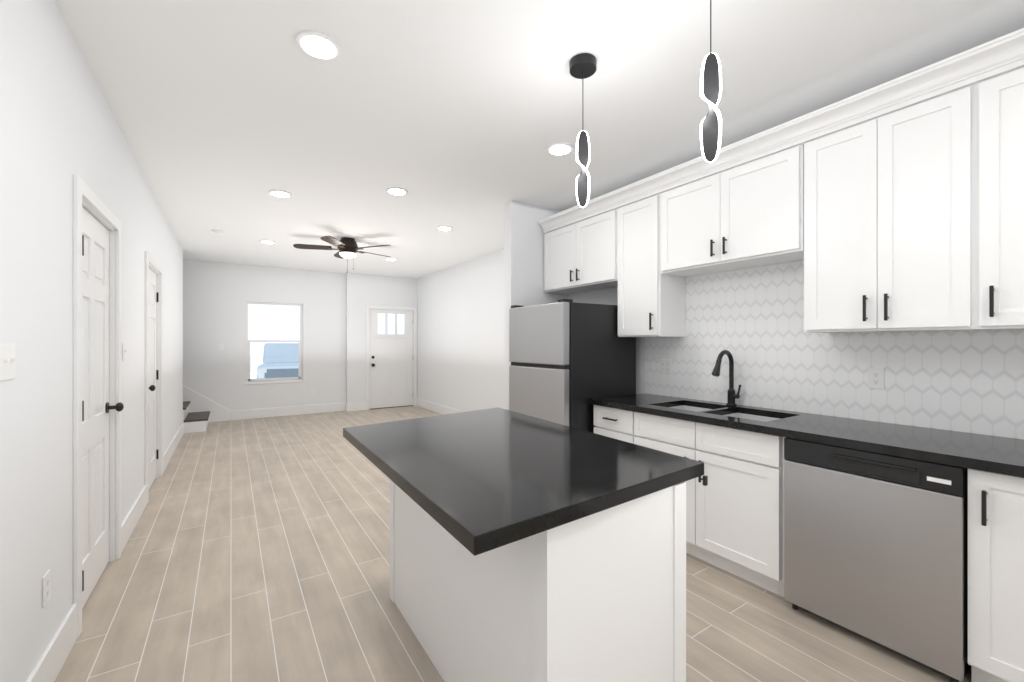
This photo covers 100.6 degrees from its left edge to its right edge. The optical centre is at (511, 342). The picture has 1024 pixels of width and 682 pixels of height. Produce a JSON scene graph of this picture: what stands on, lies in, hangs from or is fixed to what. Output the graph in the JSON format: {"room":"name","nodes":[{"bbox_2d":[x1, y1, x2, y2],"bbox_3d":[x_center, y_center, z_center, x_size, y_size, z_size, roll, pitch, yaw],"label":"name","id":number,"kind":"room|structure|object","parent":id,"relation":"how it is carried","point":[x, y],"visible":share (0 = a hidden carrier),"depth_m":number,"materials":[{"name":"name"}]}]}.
{"room":"kitchen","nodes":[
{"label":"kitchen","id":0,"kind":"room"},
{"bbox_2d":[0,0,182,681],"bbox_3d":[-2.288,-0.020,2.264,0.120,2.740,9.700,0,0,-33],"label":"wall","id":1,"kind":"structure","parent":0,"point":[59,128],"depth_m":1.69,"materials":[{"name":"white paint"}]},
{"bbox_2d":[0,344,14,380],"bbox_3d":[-1.609,0.060,1.358,0.014,0.116,0.116,0,0,-33],"label":"light switch","id":2,"kind":"object","parent":1,"relation":"attached to","point":[7,361],"visible":1,"depth_m":1.35,"materials":[{"name":"white plastic"}]},
{"bbox_2d":[42,569,50,606],"bbox_3d":[-1.805,0.950,1.648,0.006,0.116,0.070,0,0,-33],"label":"electrical outlet","id":3,"kind":"object","parent":1,"relation":"attached to","point":[46,587],"visible":0.98,"depth_m":1.64,"materials":[{"name":"white plastic"}]},
{"bbox_2d":[26,603,76,681],"bbox_3d":[-0.773,1.268,0.096,0.015,0.165,4.413,0,0,-33],"label":"baseboard","id":4,"kind":"structure","parent":1,"relation":"attached to","point":[50,663],"depth_m":1.73,"materials":[{"name":"white wood"}]},
{"bbox_2d":[73,175,120,637],"bbox_3d":[-2.291,0.291,2.285,0.138,2.117,0.914,0,0,-33],"label":"trim","id":5,"kind":"structure","parent":1,"relation":"attached to","point":[85,196],"depth_m":2.24,"materials":[{"name":"white wood"}]},
{"bbox_2d":[82,207,123,608],"bbox_3d":[-2.249,0.326,2.307,0.113,2.028,0.770,0,0,-33],"label":"door","id":6,"kind":"structure","parent":1,"relation":"in","point":[96,406],"depth_m":2.33,"materials":[{"name":"white wood"}]},
{"bbox_2d":[122,343,125,360],"bbox_3d":[-2.590,0.060,2.843,0.014,0.116,0.070,0,0,-33],"label":"light switch","id":7,"kind":"object","parent":1,"relation":"attached to","point":[123,351],"visible":0.98,"depth_m":2.82,"materials":[{"name":"white plastic"}]},
{"bbox_2d":[121,485,146,552],"bbox_3d":[-2.774,1.268,3.123,0.015,0.165,1.016,0,0,-33],"label":"baseboard","id":8,"kind":"structure","parent":1,"relation":"attached to","point":[133,516],"depth_m":3.06,"materials":[{"name":"white wood"}]},
{"bbox_2d":[149,268,158,488],"bbox_3d":[-3.333,0.326,3.946,0.113,2.028,0.820,0,0,-33],"label":"door","id":9,"kind":"structure","parent":1,"relation":"in","point":[153,371],"depth_m":4.08,"materials":[{"name":"white wood"}]},
{"bbox_2d":[145,251,162,503],"bbox_3d":[-3.369,0.291,3.916,0.138,2.117,0.964,0,0,-33],"label":"trim","id":10,"kind":"structure","parent":1,"relation":"attached to","point":[150,262],"depth_m":4.27,"materials":[{"name":"white wood"}]},
{"bbox_2d":[163,422,183,472],"bbox_3d":[-4.246,1.268,5.349,0.015,0.165,2.393,0,0,-33],"label":"baseboard","id":11,"kind":"structure","parent":1,"relation":"attached to","point":[174,443],"depth_m":5.09,"materials":[{"name":"white wood"}]},
{"bbox_2d":[183,259,345,410],"bbox_3d":[-5.396,-0.020,7.173,4.910,2.740,0.120,0,0,-33],"label":"wall","id":12,"kind":"structure","parent":0,"point":[217,296],"depth_m":7.58,"materials":[{"name":"white paint"}]},
{"bbox_2d":[218,344,222,349],"bbox_3d":[-5.027,0.070,7.337,0.070,0.116,0.014,0,0,-33],"label":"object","id":13,"kind":"structure","parent":12,"relation":"attached to","point":[220,346],"depth_m":7.34,"materials":[{"name":"white plastic"}]},
{"bbox_2d":[245,302,303,384],"bbox_3d":[-4.367,0.000,7.838,0.944,1.480,0.117,0,0,-33],"label":"window","id":14,"kind":"structure","parent":12,"relation":"in","point":[264,380],"depth_m":7.84,"materials":[{"name":"white"}]},
{"bbox_2d":[231,402,345,419],"bbox_3d":[-4.101,1.268,7.934,1.910,0.165,0.040,0,0,-33],"label":"baseboard","id":15,"kind":"structure","parent":12,"relation":"attached to","point":[333,407],"depth_m":7.89,"materials":[{"name":"white wood"}]},
{"bbox_2d":[346,273,416,402],"bbox_3d":[-2.665,-0.020,8.908,1.560,2.740,0.240,0,0,-33],"label":"wall","id":16,"kind":"structure","parent":0,"point":[363,291],"depth_m":8.53,"materials":[{"name":"white paint"}]},
{"bbox_2d":[346,402,365,411],"bbox_3d":[-3.105,1.268,8.475,0.378,0.165,0.035,0,0,-33],"label":"baseboard","id":17,"kind":"structure","parent":16,"relation":"attached to","point":[356,406],"depth_m":8.46,"materials":[{"name":"white wood"}]},
{"bbox_2d":[370,309,412,408],"bbox_3d":[-2.504,0.326,8.886,0.925,2.028,0.123,0,0,-33],"label":"front door","id":18,"kind":"structure","parent":16,"relation":"in","point":[391,370],"depth_m":8.89,"materials":[{"name":"white wood"}]},
{"bbox_2d":[366,305,416,409],"bbox_3d":[-2.561,0.292,8.965,1.068,2.118,0.258,0,0,-33],"label":"trim","id":19,"kind":"structure","parent":16,"relation":"attached to","point":[368,307],"depth_m":8.82,"materials":[{"name":"white wood"}]},
{"bbox_2d":[417,249,503,411],"bbox_3d":[-0.561,-0.020,7.032,0.120,2.740,5.210,0,0,-33],"label":"wall","id":20,"kind":"structure","parent":0,"point":[460,337],"depth_m":7.34,"materials":[{"name":"white paint"}]},
{"bbox_2d":[417,398,462,414],"bbox_3d":[-0.620,1.268,6.995,0.018,0.171,5.213,0,0,-33],"label":"baseboard","id":21,"kind":"structure","parent":20,"relation":"attached to","point":[425,404],"depth_m":8.27,"materials":[{"name":"white wood"}]},
{"bbox_2d":[55,406,971,681],"bbox_3d":[-1.839,1.410,3.099,6.590,0.120,10.840,0,0,-33],"label":"floor","id":22,"kind":"structure","parent":0,"point":[257,550],"depth_m":2.26,"materials":[{"name":"tile"}]},
{"bbox_2d":[183,386,230,432],"bbox_3d":[-5.808,0.295,6.292,2.750,2.109,0.895,0,0,-33],"label":"stairs","id":23,"kind":"structure","parent":22,"relation":"on","point":[200,412],"depth_m":7.10,"materials":[{"name":"white wood"}]},
{"bbox_2d":[390,483,707,681],"bbox_3d":[0.029,0.915,1.899,0.737,0.869,1.349,0,0,-33],"label":"kitchen island","id":24,"kind":"object","parent":22,"relation":"on","point":[525,548],"depth_m":1.35,"materials":[{"name":"white wood"}]},
{"bbox_2d":[343,407,707,558],"bbox_3d":[-0.088,0.459,1.918,1.054,0.045,1.606,0,0,-33],"label":"island countertop","id":25,"kind":"structure","parent":24,"relation":"on","point":[493,479],"depth_m":1.45,"materials":[{"name":"black stone"}]},
{"bbox_2d":[509,299,635,432],"bbox_3d":[0.522,0.506,3.762,0.820,1.688,0.760,0,0,-33],"label":"fridge","id":26,"kind":"object","parent":22,"relation":"on","point":[569,359],"visible":0.6,"depth_m":3.42,"materials":[{"name":"silver metal"}]},
{"bbox_2d":[594,405,697,524],"bbox_3d":[1.022,0.914,3.311,0.618,0.872,0.460,0,0,-33],"label":"base cabinet","id":27,"kind":"object","parent":22,"relation":"on","point":[678,437],"depth_m":2.83,"materials":[{"name":"white wood"}]},
{"bbox_2d":[784,437,970,681],"bbox_3d":[1.804,0.916,2.061,0.617,0.868,0.632,0,0,-33],"label":"dishwasher","id":28,"kind":"object","parent":22,"relation":"on","point":[875,547],"visible":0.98,"depth_m":1.83,"materials":[{"name":"silver metal"}]},
{"bbox_2d":[968,468,1023,681],"bbox_3d":[2.196,0.914,1.535,0.618,0.872,0.661,0,0,-33],"label":"base cabinet","id":29,"kind":"object","parent":22,"relation":"on","point":[995,500],"depth_m":1.58,"materials":[{"name":"white wood"}]},
{"bbox_2d":[590,350,1023,477],"bbox_3d":[2.016,0.362,1.777,0.654,0.628,4.120,0,0,-33],"label":"countertop","id":30,"kind":"structure","parent":29,"relation":"on","point":[996,454],"depth_m":2.12,"materials":[{"name":"black stone"}]},
{"bbox_2d":[504,200,567,409],"bbox_3d":[0.458,-0.020,4.511,1.200,2.740,0.120,0,0,-33],"label":"wall","id":31,"kind":"structure","parent":0,"point":[523,258],"depth_m":4.22,"materials":[{"name":"white paint"}]},
{"bbox_2d":[54,0,1023,278],"bbox_3d":[-1.839,-1.450,3.099,6.590,0.120,10.840,0,0,-33],"label":"ceiling","id":32,"kind":"structure","parent":0,"point":[458,116],"depth_m":2.38,"materials":[{"name":"white paint"}]},
{"bbox_2d":[211,230,222,234],"bbox_3d":[-3.656,-1.372,5.274,0.124,0.036,0.124,0,0,-33],"label":"smoke detector","id":33,"kind":"object","parent":32,"relation":"attached to","point":[218,232],"visible":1,"depth_m":5.24,"materials":[{"name":"white plastic"}]},
{"bbox_2d":[259,240,275,243],"bbox_3d":[-3.353,-1.384,5.832,0.196,0.010,0.196,0,0,-33],"label":"recessed light","id":34,"kind":"object","parent":32,"relation":"in","point":[267,241],"visible":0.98,"depth_m":5.83,"materials":[{"name":"white plastic"}]},
{"bbox_2d":[268,190,291,197],"bbox_3d":[-2.154,-1.384,3.951,0.196,0.010,0.196,0,0,-33],"label":"recessed light","id":35,"kind":"object","parent":32,"relation":"in","point":[280,193],"visible":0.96,"depth_m":3.93,"materials":[{"name":"white plastic"}]},
{"bbox_2d":[296,30,341,60],"bbox_3d":[-0.902,-1.384,1.987,0.196,0.010,0.196,0,0,-33],"label":"recessed light","id":36,"kind":"object","parent":32,"relation":"in","point":[317,45],"visible":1,"depth_m":1.97,"materials":[{"name":"white plastic"}]},
{"bbox_2d":[293,236,389,272],"bbox_3d":[-2.216,-1.156,5.711,1.271,0.468,1.209,0,0,-33],"label":"ceiling fan","id":37,"kind":"object","parent":32,"relation":"hanging from","point":[347,247],"visible":1,"depth_m":5.56,"materials":[{"name":"brown metal"}]},
{"bbox_2d":[385,258,396,260],"bbox_3d":[-2.002,-1.384,7.033,0.196,0.010,0.196,0,0,-33],"label":"recessed light","id":38,"kind":"object","parent":32,"relation":"in","point":[392,259],"visible":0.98,"depth_m":7.02,"materials":[{"name":"white plastic"}]},
{"bbox_2d":[386,187,407,195],"bbox_3d":[-1.052,-1.384,3.886,0.196,0.010,0.196,0,0,-33],"label":"recessed light","id":39,"kind":"object","parent":32,"relation":"in","point":[397,191],"visible":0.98,"depth_m":3.87,"materials":[{"name":"white plastic"}]},
{"bbox_2d":[436,226,452,230],"bbox_3d":[-0.817,-1.384,5.138,0.196,0.010,0.196,0,0,-33],"label":"recessed light","id":40,"kind":"object","parent":32,"relation":"in","point":[444,228],"visible":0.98,"depth_m":5.12,"materials":[{"name":"white plastic"}]},
{"bbox_2d":[546,142,573,155],"bbox_3d":[0.343,-1.384,3.042,0.196,0.010,0.196,0,0,-33],"label":"recessed light","id":41,"kind":"object","parent":32,"relation":"in","point":[559,149],"visible":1,"depth_m":3.03,"materials":[{"name":"white plastic"}]},
{"bbox_2d":[569,53,596,207],"bbox_3d":[0.351,-1.030,2.102,0.132,0.720,0.132,0,0,-33],"label":"pendant light","id":42,"kind":"object","parent":32,"relation":"hanging from","point":[582,66],"visible":1,"depth_m":2.10,"materials":[{"name":"black"}]},
{"bbox_2d":[700,0,721,162],"bbox_3d":[0.710,-1.017,1.519,0.132,0.744,0.132,0,0,-33],"label":"pendant light","id":43,"kind":"object","parent":32,"relation":"hanging from","point":[710,95],"visible":1,"depth_m":1.51,"materials":[{"name":"black"}]},
{"bbox_2d":[568,287,644,393],"bbox_3d":[2.070,-0.020,2.418,0.120,2.740,5.150,0,0,-33],"label":"wall","id":44,"kind":"structure","parent":0,"point":[607,296],"depth_m":3.99,"materials":[{"name":"white paint"}]},
{"bbox_2d":[542,192,617,293],"bbox_3d":[0.729,-0.877,4.018,0.328,0.714,0.980,0,0,-33],"label":"upper cabinet","id":45,"kind":"object","parent":44,"relation":"attached to","point":[581,244],"depth_m":3.87,"materials":[{"name":"white wood"}]},
{"bbox_2d":[606,172,688,336],"bbox_3d":[1.116,-0.642,3.433,0.328,1.184,0.564,0,0,-33],"label":"upper cabinet","id":46,"kind":"object","parent":44,"relation":"attached to","point":[651,301],"depth_m":3.29,"materials":[{"name":"white wood"}]},
{"bbox_2d":[666,120,801,275],"bbox_3d":[1.494,-0.877,2.861,0.328,0.714,0.946,0,0,-33],"label":"upper cabinet","id":47,"kind":"object","parent":44,"relation":"attached to","point":[741,209],"depth_m":2.68,"materials":[{"name":"white wood"}]},
{"bbox_2d":[645,260,1023,438],"bbox_3d":[2.294,-0.065,1.961,0.008,1.030,4.138,0,0,-33],"label":"backsplash","id":48,"kind":"structure","parent":44,"relation":"attached to","point":[751,320],"depth_m":2.59,"materials":[{"name":"tile"}]},
{"bbox_2d":[659,359,671,373],"bbox_3d":[1.265,0.195,3.504,0.006,0.116,0.116,0,0,-33],"label":"outlet","id":49,"kind":"object","parent":48,"relation":"attached to","point":[665,366],"visible":1,"depth_m":3.50,"materials":[{"name":"white plastic"}]},
{"bbox_2d":[868,367,883,388],"bbox_3d":[2.022,0.195,2.359,0.006,0.116,0.070,0,0,-33],"label":"outlet","id":50,"kind":"object","parent":48,"relation":"attached to","point":[875,378],"visible":1,"depth_m":2.36,"materials":[{"name":"white plastic"}]},
{"bbox_2d":[782,64,945,332],"bbox_3d":[1.938,-0.647,2.190,0.328,1.174,0.804,0,0,-33],"label":"upper cabinet","id":51,"kind":"object","parent":44,"relation":"attached to","point":[896,205],"depth_m":2.09,"materials":[{"name":"white wood"}]},
{"bbox_2d":[946,32,1023,330],"bbox_3d":[2.212,-0.647,1.775,0.328,1.174,0.470,0,0,-33],"label":"upper cabinet","id":52,"kind":"object","parent":44,"relation":"attached to","point":[985,86],"depth_m":1.79,"materials":[{"name":"white wood"}]},
{"label":"outside","id":53,"kind":"structure","parent":0,"visible":0},
{"bbox_2d":[250,354,263,378],"bbox_3d":[-24.631,1.895,37.254,80.000,0.210,70.680,0,0,-33],"label":"ground","id":54,"kind":"structure","parent":53,"point":[256,360],"depth_m":37.32,"materials":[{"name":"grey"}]},
{"bbox_2d":[257,343,298,378],"bbox_3d":[-8.570,0.898,16.494,1.970,1.780,4.730,0,0,-25],"label":"car","id":55,"kind":"object","parent":54,"relation":"on","point":[290,351],"depth_m":15.41,"materials":[{"name":"paint"}]}
]}

